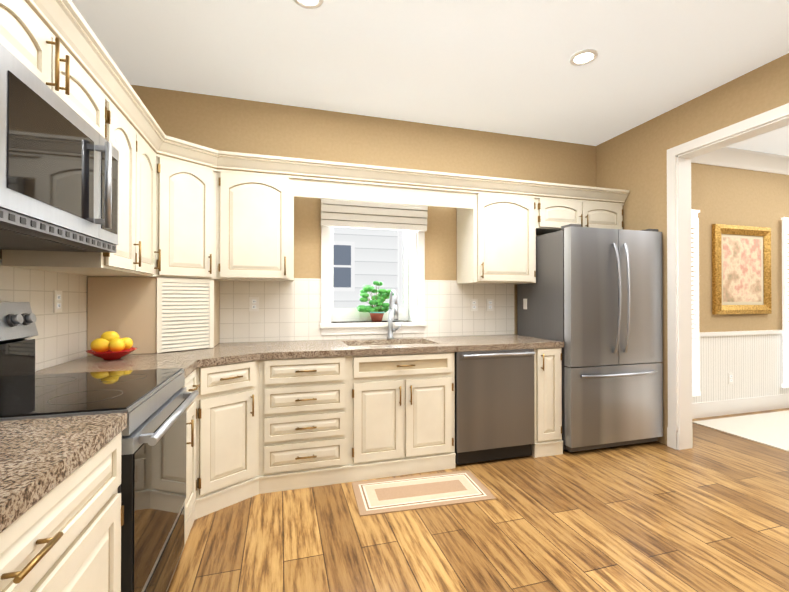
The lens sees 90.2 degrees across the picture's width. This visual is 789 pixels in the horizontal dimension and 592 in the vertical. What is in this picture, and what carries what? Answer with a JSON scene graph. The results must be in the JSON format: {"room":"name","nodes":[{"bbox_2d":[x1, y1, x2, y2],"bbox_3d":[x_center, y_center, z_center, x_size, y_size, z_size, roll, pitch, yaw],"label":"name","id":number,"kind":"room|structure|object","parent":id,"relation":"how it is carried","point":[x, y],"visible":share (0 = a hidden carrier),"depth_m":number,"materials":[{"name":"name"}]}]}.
{"room":"kitchen","nodes":[
{"label":"kitchen","id":0,"kind":"room"},
{"bbox_2d":[0,259,92,370],"bbox_3d":[-1.439,0.107,0.866,0.006,0.540,4.300,0,0,-16],"label":"tile backsplash","id":1,"kind":"structure","parent":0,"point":[61,338],"depth_m":2.04,"materials":[{"name":"white tile"}]},
{"bbox_2d":[53,290,61,312],"bbox_3d":[-1.786,0.029,2.088,0.008,0.116,0.074,0,0,-16],"label":"outlet","id":2,"kind":"object","parent":1,"relation":"attached to","point":[57,301],"visible":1,"depth_m":2.07,"materials":[{"name":"white plastic"}]},
{"bbox_2d":[131,85,595,334],"bbox_3d":[0.011,-0.151,3.663,4.290,2.870,0.260,0,0,-16],"label":"wall","id":3,"kind":"structure","parent":0,"point":[219,123],"depth_m":3.45,"materials":[{"name":"beige paint"}]},
{"bbox_2d":[0,0,67,103],"bbox_3d":[-1.315,-0.794,1.149,0.380,0.255,0.425,0,0,-16],"label":"upper cabinet","id":4,"kind":"object","parent":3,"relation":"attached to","point":[27,31],"depth_m":1.27,"materials":[{"name":"paint"}]},
{"bbox_2d":[0,43,118,252],"bbox_3d":[-1.319,-0.427,1.347,0.480,0.466,0.802,0,0,-16],"label":"microwave","id":5,"kind":"object","parent":4,"relation":"attached to","point":[59,173],"visible":1,"depth_m":1.28,"materials":[{"name":"silver metal"}]},
{"bbox_2d":[2,92,135,275],"bbox_3d":[-1.542,-0.522,1.930,0.380,0.790,0.435,0,0,-16],"label":"upper cabinet","id":6,"kind":"object","parent":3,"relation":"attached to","point":[119,263],"depth_m":1.93,"materials":[{"name":"paint"}]},
{"bbox_2d":[68,40,111,142],"bbox_3d":[-1.411,-0.792,1.481,0.380,0.255,0.505,0,0,-16],"label":"upper cabinet","id":7,"kind":"object","parent":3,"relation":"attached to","point":[89,97],"depth_m":1.61,"materials":[{"name":"paint"}]},
{"bbox_2d":[93,120,167,277],"bbox_3d":[-1.606,-0.520,2.260,0.442,0.790,0.474,0,0,-16],"label":"upper cabinet","id":8,"kind":"object","parent":3,"relation":"attached to","point":[150,258],"depth_m":2.38,"materials":[{"name":"paint"}]},
{"bbox_2d":[156,132,215,155],"bbox_3d":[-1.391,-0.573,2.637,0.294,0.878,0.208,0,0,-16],"label":"crown molding","id":9,"kind":"structure","parent":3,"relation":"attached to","point":[174,144],"depth_m":2.56,"materials":[{"name":"paint"}]},
{"bbox_2d":[168,152,219,280],"bbox_3d":[-1.618,-0.516,2.754,0.693,0.790,0.560,0,0,-16],"label":"upper cabinet","id":10,"kind":"object","parent":3,"relation":"attached to","point":[188,210],"depth_m":2.65,"materials":[{"name":"paint"}]},
{"bbox_2d":[216,164,295,281],"bbox_3d":[-1.082,-0.515,2.994,0.602,0.790,0.399,0,0,-16],"label":"upper cabinet","id":11,"kind":"object","parent":3,"relation":"attached to","point":[255,206],"depth_m":2.86,"materials":[{"name":"paint"}]},
{"bbox_2d":[220,278,513,342],"bbox_3d":[-0.418,0.123,3.398,3.320,0.540,0.006,0,0,-16],"label":"tile backsplash","id":12,"kind":"structure","parent":3,"relation":"attached to","point":[289,311],"depth_m":3.32,"materials":[{"name":"white tile"}]},
{"bbox_2d":[249,297,258,310],"bbox_3d":[-1.136,0.066,3.182,0.074,0.116,0.008,0,0,-16],"label":"electrical outlet","id":13,"kind":"object","parent":12,"relation":"attached to","point":[253,303],"visible":1,"depth_m":3.18,"materials":[{"name":"white plastic"}]},
{"bbox_2d":[470,299,477,310],"bbox_3d":[0.756,0.085,3.731,0.074,0.116,0.008,0,0,-16],"label":"electrical outlet","id":14,"kind":"object","parent":12,"relation":"attached to","point":[473,304],"visible":1,"depth_m":3.73,"materials":[{"name":"white plastic"}]},
{"bbox_2d":[486,299,493,310],"bbox_3d":[0.919,0.085,3.778,0.074,0.116,0.008,0,0,-16],"label":"electrical outlet","id":15,"kind":"object","parent":12,"relation":"attached to","point":[489,304],"visible":1,"depth_m":3.77,"materials":[{"name":"white plastic"}]},
{"bbox_2d":[320,226,426,334],"bbox_3d":[-0.209,-0.276,3.576,0.950,1.220,0.305,0,0,-16],"label":"window","id":16,"kind":"structure","parent":3,"relation":"in","point":[412,311],"depth_m":3.57,"materials":[{"name":"white wood"}]},
{"bbox_2d":[357,281,393,321],"bbox_3d":[-0.165,0.049,3.569,0.353,0.367,0.143,0,0,-16],"label":"potted plant","id":17,"kind":"object","parent":16,"relation":"on","point":[378,310],"visible":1,"depth_m":3.54,"materials":[{"name":"green plant"}]},
{"bbox_2d":[321,199,427,231],"bbox_3d":[-0.162,-0.735,3.420,0.950,0.295,0.061,0,0,-16],"label":"blind","id":18,"kind":"object","parent":3,"relation":"attached to","point":[360,214],"visible":0.79,"depth_m":3.39,"materials":[{"name":"white fabric"}]},
{"bbox_2d":[456,188,539,283],"bbox_3d":[0.930,-0.511,3.601,0.620,0.790,0.355,0,0,-16],"label":"upper cabinet","id":19,"kind":"object","parent":3,"relation":"attached to","point":[498,228],"depth_m":3.44,"materials":[{"name":"paint"}]},
{"bbox_2d":[540,192,624,234],"bbox_3d":[1.698,-0.757,3.826,0.980,0.295,0.355,0,0,-16],"label":"upper cabinet","id":20,"kind":"object","parent":3,"relation":"attached to","point":[556,212],"depth_m":3.65,"materials":[{"name":"paint"}]},
{"bbox_2d":[71,0,788,155],"bbox_3d":[3.120,-1.648,1.680,9.610,0.100,5.900,0,0,-16],"label":"ceiling","id":21,"kind":"structure","parent":0,"point":[501,66],"depth_m":2.59,"materials":[{"name":"white paint"}]},
{"bbox_2d":[293,0,323,8],"bbox_3d":[-0.461,-1.589,2.087,0.170,0.011,0.170,0,0,-16],"label":"recessed light","id":22,"kind":"object","parent":21,"relation":"in","point":[310,4],"visible":1,"depth_m":2.13,"materials":[{"name":"white"}]},
{"bbox_2d":[570,49,597,65],"bbox_3d":[1.259,-1.586,2.618,0.170,0.011,0.170,0,0,-16],"label":"recessed light","id":23,"kind":"object","parent":21,"relation":"in","point":[583,57],"visible":0.98,"depth_m":2.62,"materials":[{"name":"white"}]},
{"bbox_2d":[167,408,788,591],"bbox_3d":[3.120,1.322,1.661,9.610,0.100,5.900,0,0,-16],"label":"floor","id":24,"kind":"structure","parent":0,"point":[708,511],"depth_m":2.12,"materials":[{"name":"brown wood"}]},
{"bbox_2d":[0,422,126,591],"bbox_3d":[-1.013,0.833,0.628,0.675,0.865,1.015,0,0,-16],"label":"base cabinet","id":25,"kind":"object","parent":24,"relation":"on","point":[68,538],"depth_m":0.91,"materials":[{"name":"paint"}]},
{"bbox_2d":[0,412,126,525],"bbox_3d":[-0.829,0.374,0.008,0.680,0.045,2.315,0,0,-16],"label":"countertop","id":26,"kind":"structure","parent":25,"relation":"on","point":[34,453],"depth_m":0.93,"materials":[{"name":"brown stone"}]},
{"bbox_2d":[0,302,198,591],"bbox_3d":[-1.220,0.648,1.491,0.747,1.245,0.737,0,0,-16],"label":"range","id":27,"kind":"object","parent":24,"relation":"on","point":[154,404],"visible":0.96,"depth_m":1.48,"materials":[{"name":"silver metal"}]},
{"bbox_2d":[52,374,211,543],"bbox_3d":[-1.384,0.842,2.027,0.742,0.865,0.369,0,0,-16],"label":"base cabinet","id":28,"kind":"object","parent":24,"relation":"on","point":[198,501],"depth_m":2.26,"materials":[{"name":"paint"}]},
{"bbox_2d":[212,374,259,512],"bbox_3d":[-1.425,0.845,2.630,1.000,0.865,0.890,0,0,-16],"label":"base cabinet","id":29,"kind":"object","parent":24,"relation":"on","point":[235,401],"depth_m":2.42,"materials":[{"name":"paint"}]},
{"bbox_2d":[260,370,351,493],"bbox_3d":[-0.717,0.847,2.914,0.661,0.865,0.740,0,0,-16],"label":"base cabinet","id":30,"kind":"object","parent":24,"relation":"on","point":[268,417],"depth_m":2.62,"materials":[{"name":"paint"}]},
{"bbox_2d":[352,350,459,481],"bbox_3d":[-0.024,0.848,3.139,0.795,0.865,0.695,0,0,-16],"label":"base cabinet","id":31,"kind":"object","parent":24,"relation":"on","point":[403,408],"depth_m":2.81,"materials":[{"name":"paint"}]},
{"bbox_2d":[35,334,563,377],"bbox_3d":[-0.256,0.391,2.801,3.338,0.045,1.220,0,0,-16],"label":"countertop","id":32,"kind":"structure","parent":31,"relation":"on","point":[235,359],"depth_m":2.62,"materials":[{"name":"brown stone"}]},
{"bbox_2d":[86,331,136,359],"bbox_3d":[-1.634,0.284,2.276,0.244,0.160,0.244,0,0,-16],"label":"fruit bowl","id":33,"kind":"object","parent":32,"relation":"on","point":[109,345],"visible":1,"depth_m":2.23,"materials":[{"name":"red"}]},
{"bbox_2d":[87,276,219,355],"bbox_3d":[-1.625,0.124,2.753,0.681,0.484,0.551,0,0,-16],"label":"appliance garage","id":34,"kind":"object","parent":32,"relation":"on","point":[147,315],"visible":0.98,"depth_m":2.50,"materials":[{"name":"beige wood"}]},
{"bbox_2d":[352,342,411,345],"bbox_3d":[-0.042,0.504,3.159,0.734,0.199,0.414,0,0,-16],"label":"sink","id":35,"kind":"object","parent":32,"relation":"in","point":[353,343],"depth_m":3.32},
{"bbox_2d":[387,290,401,338],"bbox_3d":[0.023,0.158,3.357,0.135,0.426,0.221,0,0,-16],"label":"faucet","id":36,"kind":"object","parent":32,"relation":"on","point":[391,329],"visible":1,"depth_m":3.41,"materials":[{"name":"silver metal"}]},
{"bbox_2d":[351,470,495,515],"bbox_3d":[0.173,1.273,2.576,0.881,0.008,0.464,0,0,-16],"label":"kitchen rug","id":37,"kind":"object","parent":24,"relation":"on","point":[382,496],"visible":1,"depth_m":2.54,"materials":[{"name":"beige fabric"}]},
{"bbox_2d":[455,349,534,464],"bbox_3d":[0.703,0.851,3.289,0.667,0.862,0.691,0,0,-16],"label":"dishwasher","id":38,"kind":"object","parent":24,"relation":"on","point":[494,404],"visible":0.81,"depth_m":3.00,"materials":[{"name":"grey metal"}]},
{"bbox_2d":[488,346,563,457],"bbox_3d":[1.143,0.851,3.478,0.265,0.865,0.695,0,0,-16],"label":"base cabinet","id":39,"kind":"object","parent":24,"relation":"on","point":[547,359],"depth_m":3.14,"materials":[{"name":"paint"}]},
{"bbox_2d":[517,224,662,451],"bbox_3d":[1.762,0.354,3.569,0.947,1.860,0.810,0,0,-16],"label":"refrigerator","id":40,"kind":"object","parent":24,"relation":"on","point":[591,299],"visible":0.88,"depth_m":3.24,"materials":[{"name":"silver metal"}]},
{"bbox_2d":[692,410,788,451],"bbox_3d":[4.987,1.276,3.048,3.250,0.008,2.920,0,0,-16],"label":"area rug","id":41,"kind":"object","parent":24,"relation":"on","point":[771,429],"depth_m":3.85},
{"bbox_2d":[596,53,788,444],"bbox_3d":[2.906,-0.163,1.708,0.140,2.870,5.630,0,0,-16],"label":"wall","id":42,"kind":"structure","parent":0,"point":[634,161],"depth_m":3.77,"materials":[{"name":"beige paint"}]},
{"bbox_2d":[677,433,679,449],"bbox_3d":[0.907,1.195,0.551,4.340,0.140,4.600,0,0,-16],"label":"baseboard","id":43,"kind":"structure","parent":42,"relation":"attached to","point":[678,441],"depth_m":3.27,"materials":[{"name":"white wood"}]},
{"bbox_2d":[691,209,700,396],"bbox_3d":[2.825,0.071,4.010,0.770,1.940,0.029,0,0,-16],"label":"window shutter","id":44,"kind":"object","parent":42,"relation":"attached to","point":[696,391],"visible":0.27,"depth_m":4.10,"materials":[{"name":"white wood"}]},
{"bbox_2d":[667,103,788,449],"bbox_3d":[2.678,0.009,2.491,0.184,2.535,1.874,0,0,-16],"label":"door frame","id":45,"kind":"structure","parent":42,"relation":"attached to","point":[679,289],"depth_m":3.30,"materials":[{"name":"white wood"}]},
{"bbox_2d":[691,147,788,174],"bbox_3d":[4.621,-1.495,4.542,4.730,0.170,0.100,0,0,-16],"label":"crown molding","id":46,"kind":"structure","parent":42,"relation":"attached to","point":[730,157],"depth_m":4.31,"materials":[{"name":"white wood"}]},
{"bbox_2d":[692,330,788,418],"bbox_3d":[4.612,0.840,4.558,4.730,0.900,0.035,0,0,-16],"label":"wall panel","id":47,"kind":"object","parent":42,"relation":"attached to","point":[752,361],"depth_m":4.33,"materials":[{"name":"white wood"}]},
{"bbox_2d":[728,373,733,383],"bbox_3d":[3.666,0.898,4.284,0.074,0.116,0.008,0,0,-16],"label":"outlet","id":48,"kind":"object","parent":47,"relation":"attached to","point":[730,378],"visible":1,"depth_m":4.28,"materials":[{"name":"white plastic"}]},
{"bbox_2d":[712,224,771,313],"bbox_3d":[3.843,-0.287,4.327,0.860,0.970,0.060,0,0,-16],"label":"framed painting","id":49,"kind":"object","parent":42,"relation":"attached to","point":[741,269],"visible":1,"depth_m":4.32,"materials":[{"name":"beige"}]},
{"bbox_2d":[781,217,788,387],"bbox_3d":[4.847,0.075,4.597,0.900,1.940,0.029,0,0,-16],"label":"window shutter","id":50,"kind":"object","parent":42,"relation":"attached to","point":[785,280],"visible":0.98,"depth_m":4.48,"materials":[{"name":"white wood"}]},
{"label":"outside","id":51,"kind":"structure","parent":0,"visible":0},
{"bbox_2d":[333,227,402,307],"bbox_3d":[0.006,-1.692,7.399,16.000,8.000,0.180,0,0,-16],"label":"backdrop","id":52,"kind":"structure","parent":51,"point":[362,257],"depth_m":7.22,"materials":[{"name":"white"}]}
]}

